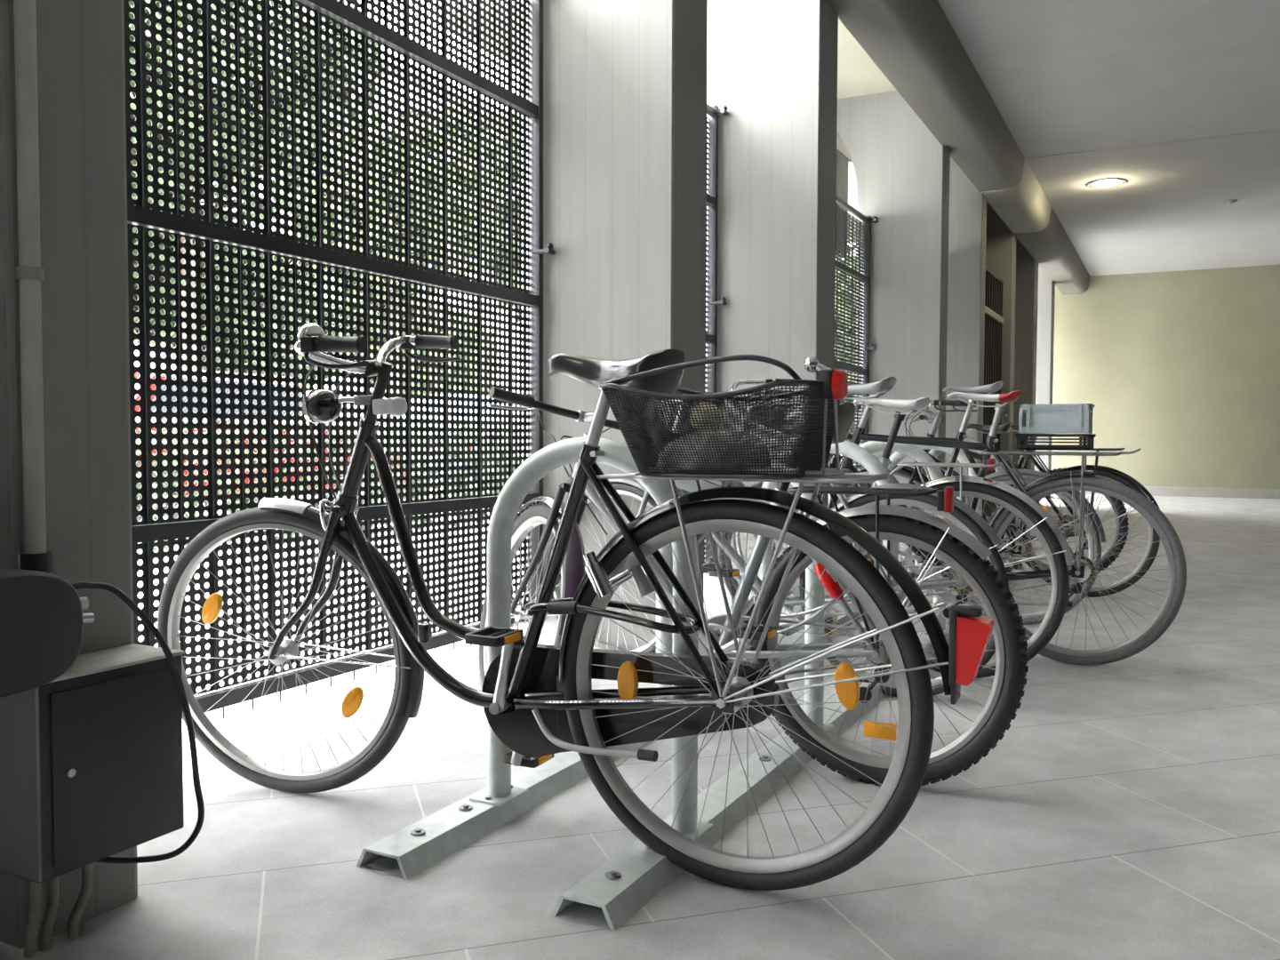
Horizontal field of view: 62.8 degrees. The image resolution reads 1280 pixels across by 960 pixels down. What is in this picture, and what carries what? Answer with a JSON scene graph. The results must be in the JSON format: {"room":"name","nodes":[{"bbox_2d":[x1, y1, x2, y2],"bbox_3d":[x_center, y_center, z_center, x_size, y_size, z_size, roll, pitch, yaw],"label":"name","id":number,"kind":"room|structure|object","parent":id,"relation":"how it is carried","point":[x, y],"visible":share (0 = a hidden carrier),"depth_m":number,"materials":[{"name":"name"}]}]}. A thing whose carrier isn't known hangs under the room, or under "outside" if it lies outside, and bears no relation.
{"room":"bicycle parking room","nodes":[
{"label":"bicycle parking room","id":0,"kind":"room"},
{"bbox_2d":[0,0,137,948],"bbox_3d":[-1.516,-1.027,2.033,1.262,3.560,0.220,1,3,27],"label":"wall pillar","id":1,"kind":"structure","parent":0,"point":[80,44],"depth_m":1.78,"materials":[{"name":"concrete"}]},
{"bbox_2d":[13,0,52,572],"bbox_3d":[-0.974,-1.084,1.650,0.048,2.470,0.048,1,3,27],"label":"pipe","id":2,"kind":"object","parent":1,"relation":"attached to","point":[29,273],"visible":0.97,"depth_m":1.67,"materials":[{"name":"grey plastic"}]},
{"bbox_2d":[17,551,52,572],"bbox_3d":[-0.979,0.134,1.699,0.048,0.032,0.048,1,3,27],"label":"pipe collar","id":3,"kind":"object","parent":2,"relation":"attached to","point":[40,561],"depth_m":1.68,"materials":[{"name":"grey plastic"}]},
{"bbox_2d":[0,643,184,883],"bbox_3d":[-0.912,0.457,1.743,0.140,0.313,0.270,1,3,27],"label":"electrical box","id":4,"kind":"object","parent":1,"relation":"attached to","point":[92,759],"visible":0.87,"depth_m":1.67,"materials":[{"name":"paint"}]},
{"bbox_2d":[23,880,41,958],"bbox_3d":[-0.983,0.694,1.695,0.029,0.154,0.019,0,2,0],"label":"conduit","id":5,"kind":"object","parent":4,"relation":"attached to","point":[35,888],"visible":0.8,"depth_m":1.69,"materials":[{"name":"grey plastic"}]},
{"bbox_2d":[0,567,94,697],"bbox_3d":[-0.966,0.219,1.560,0.175,0.179,0.311,1,3,27],"label":"housing","id":6,"kind":"object","parent":4,"relation":"on","point":[43,619],"visible":1,"depth_m":1.53,"materials":[{"name":"grey plastic"}]},
{"bbox_2d":[38,876,59,951],"bbox_3d":[-0.970,0.693,1.719,0.032,0.154,0.020,-1,2,-19],"label":"conduit","id":7,"kind":"object","parent":4,"relation":"attached to","point":[53,884],"visible":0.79,"depth_m":1.71,"materials":[{"name":"grey plastic"}]},
{"bbox_2d":[67,863,93,938],"bbox_3d":[-0.944,0.691,1.769,0.021,0.154,0.041,3,3,45],"label":"conduit","id":8,"kind":"object","parent":4,"relation":"attached to","point":[87,871],"visible":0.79,"depth_m":1.76,"materials":[{"name":"grey plastic"}]},
{"bbox_2d":[72,582,204,863],"bbox_3d":[-0.827,0.403,1.728,0.198,0.493,0.124,-1,3,-25],"label":"cable","id":9,"kind":"object","parent":4,"relation":"hanging from","point":[120,594],"visible":0.87,"depth_m":1.74,"materials":[{"name":"black plastic"}]},
{"bbox_2d":[123,0,555,718],"bbox_3d":[-0.884,-0.635,3.105,0.118,2.505,2.223,1,3,27],"label":"screen","id":10,"kind":"object","parent":1,"relation":"attached to","point":[174,221],"visible":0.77,"depth_m":3.11,"materials":[{"name":"metal"}]},
{"bbox_2d":[520,0,707,650],"bbox_3d":[-0.369,-1.112,4.257,1.262,3.560,0.313,1,3,27],"label":"wall pillar","id":11,"kind":"structure","parent":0,"point":[625,81],"depth_m":3.97,"materials":[{"name":"concrete"}]},
{"bbox_2d":[704,104,727,577],"bbox_3d":[0.095,-0.707,5.003,0.118,2.505,1.396,1,3,27],"label":"screen","id":12,"kind":"object","parent":11,"relation":"attached to","point":[712,112],"visible":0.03,"depth_m":5.58,"materials":[{"name":"metal"}]},
{"bbox_2d":[0,494,1279,959],"bbox_3d":[4.294,0.745,4.343,8.310,0.120,23.600,1,3,27],"label":"floor","id":13,"kind":"structure","parent":0,"point":[1128,808],"depth_m":2.20,"materials":[{"name":"grey tile"}]},
{"bbox_2d":[156,322,994,890],"bbox_3d":[-0.273,0.216,2.156,1.908,1.078,0.477,1,4,26],"label":"bicycle","id":14,"kind":"object","parent":13,"relation":"on","point":[537,699],"visible":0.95,"depth_m":2.04,"materials":[{"name":"metal"}]},
{"bbox_2d":[372,396,407,416],"bbox_3d":[-0.547,-0.161,2.293,0.079,0.044,0.046,-2,3,-37],"label":"light","id":15,"kind":"object","parent":14,"relation":"on","point":[396,406],"depth_m":2.28,"materials":[{"name":"white"}]},
{"bbox_2d":[520,597,699,633],"bbox_3d":[-0.072,0.259,2.061,0.390,0.055,0.141,1,4,26],"label":"lock","id":16,"kind":"object","parent":14,"relation":"attached to","point":[567,605],"visible":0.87,"depth_m":2.02,"materials":[{"name":"black metal"}]},
{"bbox_2d":[600,354,839,479],"bbox_3d":[0.153,-0.113,1.927,0.399,0.218,0.284,1,4,26],"label":"wire basket","id":17,"kind":"object","parent":14,"relation":"on","point":[645,440],"visible":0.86,"depth_m":1.83,"materials":[{"name":"grey metal"}]},
{"bbox_2d":[656,431,769,470],"bbox_3d":[0.138,-0.057,1.953,0.180,0.069,0.150,1,3,27],"label":"bag","id":18,"kind":"object","parent":17,"relation":"in","point":[762,458],"visible":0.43,"depth_m":1.89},
{"bbox_2d":[689,401,722,431],"bbox_3d":[0.123,-0.117,1.956,0.059,0.060,0.075,1,3,27],"label":"crumpled paper","id":19,"kind":"object","parent":18,"relation":"on","point":[708,402],"visible":0.37,"depth_m":1.94,"materials":[{"name":"beige paper"}]},
{"bbox_2d":[804,356,847,399],"bbox_3d":[0.320,-0.176,1.819,0.072,0.076,0.050,1,3,27],"label":"light","id":20,"kind":"object","parent":14,"relation":"attached to","point":[834,386],"depth_m":1.80,"materials":[{"name":"red plastic"}]},
{"bbox_2d":[356,436,1024,930],"bbox_3d":[0.929,0.251,4.284,0.579,0.844,5.355,1,3,27],"label":"stand","id":21,"kind":"object","parent":13,"relation":"on","point":[623,884],"visible":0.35,"depth_m":2.29,"materials":[{"name":"metal"}]},
{"bbox_2d":[477,385,1028,785],"bbox_3d":[0.169,0.243,2.799,1.648,0.982,0.470,1,3,25],"label":"bicycle","id":22,"kind":"object","parent":13,"relation":"on","point":[933,534],"visible":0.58,"depth_m":2.57,"materials":[{"name":"metal"}]},
{"bbox_2d":[671,588,852,634],"bbox_3d":[0.307,0.327,2.689,0.492,0.142,0.159,1,3,27],"label":"lock","id":23,"kind":"object","parent":22,"relation":"attached to","point":[818,611],"visible":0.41,"depth_m":2.59,"materials":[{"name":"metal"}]},
{"bbox_2d":[814,562,843,599],"bbox_3d":[0.459,0.247,2.551,0.073,0.090,0.034,1,3,27],"label":"light","id":24,"kind":"object","parent":22,"relation":"attached to","point":[829,580],"depth_m":2.54,"materials":[{"name":"red plastic"}]},
{"bbox_2d":[936,486,953,512],"bbox_3d":[0.716,0.046,2.459,0.034,0.060,0.033,1,3,27],"label":"light","id":25,"kind":"object","parent":22,"relation":"on","point":[945,499],"depth_m":2.45,"materials":[{"name":"red plastic"}]},
{"bbox_2d":[546,376,1009,696],"bbox_3d":[0.399,0.174,3.695,1.684,1.041,0.511,1,2,16],"label":"bicycle","id":26,"kind":"object","parent":13,"relation":"on","point":[963,516],"visible":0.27,"depth_m":3.42,"materials":[{"name":"metal"}]},
{"bbox_2d":[696,378,1074,678],"bbox_3d":[0.675,0.147,3.923,1.765,1.080,0.620,1,4,27],"label":"bicycle","id":27,"kind":"object","parent":13,"relation":"on","point":[1048,532],"visible":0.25,"depth_m":3.63,"materials":[{"name":"metal"}]},
{"bbox_2d":[983,458,995,470],"bbox_3d":[1.208,-0.054,3.625,0.034,0.041,0.061,1,3,27],"label":"light","id":28,"kind":"object","parent":27,"relation":"on","point":[990,461],"depth_m":3.60,"materials":[{"name":"red plastic"}]},
{"bbox_2d":[730,381,1106,624],"bbox_3d":[1.254,0.093,4.986,1.769,1.106,0.523,1,3,27],"label":"bicycle","id":29,"kind":"object","parent":13,"relation":"on","point":[1028,476],"visible":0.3,"depth_m":4.75,"materials":[{"name":"grey metal"}]},
{"bbox_2d":[718,382,1186,664],"bbox_3d":[1.150,0.144,4.128,1.786,1.073,0.539,1,4,27],"label":"bicycle","id":30,"kind":"object","parent":13,"relation":"on","point":[1083,571],"visible":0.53,"depth_m":3.91,"materials":[{"name":"grey metal"}]},
{"bbox_2d":[852,414,1128,573],"bbox_3d":[2.091,0.094,6.524,1.728,0.995,0.562,1,3,27],"label":"bicycle","id":31,"kind":"object","parent":13,"relation":"on","point":[1105,562],"visible":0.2,"depth_m":6.27,"materials":[{"name":"metal"}]},
{"bbox_2d":[844,399,1159,597],"bbox_3d":[1.907,0.082,5.825,1.768,1.066,0.554,1,3,24],"label":"bicycle","id":32,"kind":"object","parent":13,"relation":"on","point":[912,474],"visible":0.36,"depth_m":5.61,"materials":[{"name":"metal"}]},
{"bbox_2d":[1015,433,1095,448],"bbox_3d":[2.239,-0.210,5.649,0.376,0.075,0.276,1,3,27],"label":"crate","id":33,"kind":"object","parent":32,"relation":"on","point":[1022,439],"visible":0.99,"depth_m":5.54,"materials":[{"name":"black plastic"}]},
{"bbox_2d":[1017,403,1094,433],"bbox_3d":[2.239,-0.328,5.644,0.360,0.155,0.266,1,3,27],"label":"plastic crate","id":34,"kind":"object","parent":33,"relation":"on","point":[1039,418],"visible":1,"depth_m":5.54,"materials":[{"name":"grey plastic"}]},
{"bbox_2d":[439,0,896,242],"bbox_3d":[0.071,-3.084,6.545,2.800,0.200,23.900,1,3,27],"label":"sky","id":35,"kind":"structure","parent":0,"point":[858,75],"depth_m":7.77,"materials":[{"name":"white"}]},
{"bbox_2d":[704,0,838,596],"bbox_3d":[0.420,-1.170,5.787,1.262,3.560,0.313,1,3,27],"label":"wall pillar","id":36,"kind":"structure","parent":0,"point":[772,64],"depth_m":5.48,"materials":[{"name":"concrete"}]},
{"bbox_2d":[833,195,877,469],"bbox_3d":[1.195,-0.789,7.136,0.118,2.505,2.753,1,3,27],"label":"screen","id":37,"kind":"object","parent":36,"relation":"attached to","point":[860,300],"visible":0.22,"depth_m":8.07,"materials":[{"name":"metal"}]},
{"bbox_2d":[835,148,848,257],"bbox_3d":[2.139,-1.327,9.840,0.798,3.560,8.450,1,3,27],"label":"wall","id":38,"kind":"structure","parent":0,"point":[842,161],"depth_m":10.02,"materials":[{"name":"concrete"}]},
{"bbox_2d":[836,90,950,545],"bbox_3d":[1.822,-1.274,8.506,1.262,3.560,0.274,1,3,27],"label":"wall pillar","id":39,"kind":"structure","parent":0,"point":[901,169],"depth_m":8.22,"materials":[{"name":"concrete"}]},
{"bbox_2d":[848,156,986,476],"bbox_3d":[2.640,-1.335,10.091,1.262,3.560,0.244,1,3,27],"label":"wall pillar","id":40,"kind":"structure","parent":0,"point":[967,228],"depth_m":9.75,"materials":[{"name":"concrete"}]},
{"bbox_2d":[982,264,1007,511],"bbox_3d":[3.578,-0.861,10.731,0.139,2.570,1.700,1,3,27],"label":"gate","id":41,"kind":"object","parent":40,"relation":"attached to","point":[994,319],"visible":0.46,"depth_m":10.96,"materials":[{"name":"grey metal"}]},
{"bbox_2d":[825,0,1024,191],"bbox_3d":[-0.407,-2.581,2.349,0.403,0.470,15.975,1,3,27],"label":"ceiling pipe","id":42,"kind":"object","parent":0,"point":[914,44],"depth_m":6.70,"materials":[{"name":"metal"}]},
{"bbox_2d":[985,200,1016,469],"bbox_3d":[3.551,-1.402,11.856,1.262,3.560,0.278,1,3,27],"label":"wall pillar","id":43,"kind":"structure","parent":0,"point":[1001,243],"depth_m":11.47,"materials":[{"name":"concrete"}]},
{"bbox_2d":[979,159,1051,233],"bbox_3d":[3.765,-2.890,10.436,0.403,0.470,2.175,1,3,27],"label":"trim","id":44,"kind":"structure","parent":0,"point":[1024,207],"depth_m":10.27,"materials":[{"name":"metal"}]},
{"bbox_2d":[1012,238,1038,487],"bbox_3d":[4.449,-1.469,13.597,1.262,3.560,0.358,1,3,27],"label":"wall pillar","id":45,"kind":"structure","parent":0,"point":[1027,268],"depth_m":13.19,"materials":[{"name":"concrete"}]},
{"bbox_2d":[1034,264,1055,498],"bbox_3d":[5.358,-1.536,15.360,1.262,3.560,0.348,1,3,27],"label":"wall pillar","id":46,"kind":"structure","parent":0,"point":[1046,287],"depth_m":14.95,"materials":[{"name":"paint"}]},
{"bbox_2d":[937,0,1279,276],"bbox_3d":[4.748,-2.777,3.975,7.320,0.250,23.600,1,3,27],"label":"ceiling","id":47,"kind":"structure","parent":0,"point":[1178,100],"depth_m":8.12,"materials":[{"name":"paint"}]},
{"bbox_2d":[1085,177,1127,187],"bbox_3d":[4.556,-2.893,10.239,0.380,0.021,0.364,1,3,27],"label":"recessed light","id":48,"kind":"object","parent":47,"relation":"in","point":[1109,182],"visible":1,"depth_m":10.21,"materials":[{"name":"silver metal"}]},
{"bbox_2d":[1092,180,1120,186],"bbox_3d":[4.556,-2.898,10.239,0.262,0.011,0.262,1,3,27],"label":"diffuser","id":49,"kind":"object","parent":48,"relation":"attached to","point":[1095,183],"depth_m":10.24,"materials":[{"name":"white plastic"}]},
{"bbox_2d":[1225,199,1236,204],"bbox_3d":[6.193,-2.911,10.992,0.100,0.034,0.100,1,3,27],"label":"smoke detector","id":50,"kind":"object","parent":47,"relation":"attached to","point":[1233,201],"visible":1,"depth_m":10.96,"materials":[{"name":"white plastic"}]},
{"bbox_2d":[1051,264,1279,488],"bbox_3d":[9.025,-1.518,15.270,10.000,3.560,0.300,1,3,27],"label":"wall","id":51,"kind":"structure","parent":0,"point":[1181,368],"depth_m":15.61,"materials":[{"name":"beige paint"}]},
{"bbox_2d":[1015,207,1090,295],"bbox_3d":[5.511,-3.020,13.822,0.403,0.470,5.390,1,3,27],"label":"trim","id":52,"kind":"structure","parent":51,"relation":"attached to","point":[1053,251],"depth_m":13.16,"materials":[{"name":"metal"}]},
{"bbox_2d":[1079,486,1279,498],"bbox_3d":[9.872,0.219,14.703,7.900,0.140,0.050,1,3,27],"label":"baseboard","id":53,"kind":"structure","parent":51,"relation":"attached to","point":[1155,491],"depth_m":15.42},
{"label":"outside","id":54,"kind":"structure","parent":0,"visible":0},
{"bbox_2d":[136,455,841,757],"bbox_3d":[-19.677,-0.358,29.840,57.690,0.128,85.000,1,3,27],"label":"ground","id":55,"kind":"structure","parent":54,"point":[464,655],"depth_m":3.99,"materials":[{"name":"white concrete"}]},
{"bbox_2d":[128,0,390,388],"bbox_3d":[-5.900,-3.320,13.683,5.004,7.209,5.070,1,3,27],"label":"tree","id":56,"kind":"object","parent":55,"relation":"on","point":[131,4],"visible":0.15,"depth_m":13.39,"materials":[{"name":"green plant"}]},
{"bbox_2d":[134,366,405,520],"bbox_3d":[-4.173,-0.275,10.017,1.730,1.420,4.110,1,3,24],"label":"car","id":57,"kind":"object","parent":55,"relation":"on","point":[137,374],"visible":0.03,"depth_m":9.08,"materials":[{"name":"red paint"}]},
{"bbox_2d":[134,35,519,426],"bbox_3d":[-10.141,-6.631,28.058,6.600,12.600,31.600,1,3,27],"label":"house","id":58,"kind":"structure","parent":55,"relation":"on","point":[136,352],"depth_m":29.23,"materials":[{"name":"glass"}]},
{"bbox_2d":[135,408,519,559],"bbox_3d":[-2.443,-0.018,9.029,0.842,1.110,5.530,1,3,27],"label":"hedge","id":59,"kind":"object","parent":55,"relation":"on","point":[137,419],"visible":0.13,"depth_m":8.33,"materials":[{"name":"green plant"}]},
{"bbox_2d":[253,101,519,423],"bbox_3d":[-4.398,-3.339,18.789,4.852,6.849,4.979,1,3,27],"label":"tree","id":60,"kind":"object","parent":55,"relation":"on","point":[282,231],"visible":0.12,"depth_m":17.69,"materials":[{"name":"green plant"}]},
{"bbox_2d":[397,393,519,498],"bbox_3d":[-1.874,-0.472,15.129,1.730,1.420,4.110,1,3,24],"label":"car","id":61,"kind":"object","parent":55,"relation":"on","point":[460,396],"visible":0.02,"depth_m":13.69,"materials":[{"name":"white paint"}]},
{"bbox_2d":[474,90,519,322],"bbox_3d":[0.126,-2.629,13.130,4.160,5.922,4.391,1,3,27],"label":"tree","id":62,"kind":"object","parent":55,"relation":"on","point":[487,233],"visible":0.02,"depth_m":12.65,"materials":[{"name":"green plant"}]},
{"bbox_2d":[834,248,856,433],"bbox_3d":[4.035,-2.525,22.038,4.649,5.034,4.849,1,3,27],"label":"tree","id":63,"kind":"object","parent":55,"relation":"on","point":[850,248],"visible":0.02,"depth_m":20.37,"materials":[{"name":"green plant"}]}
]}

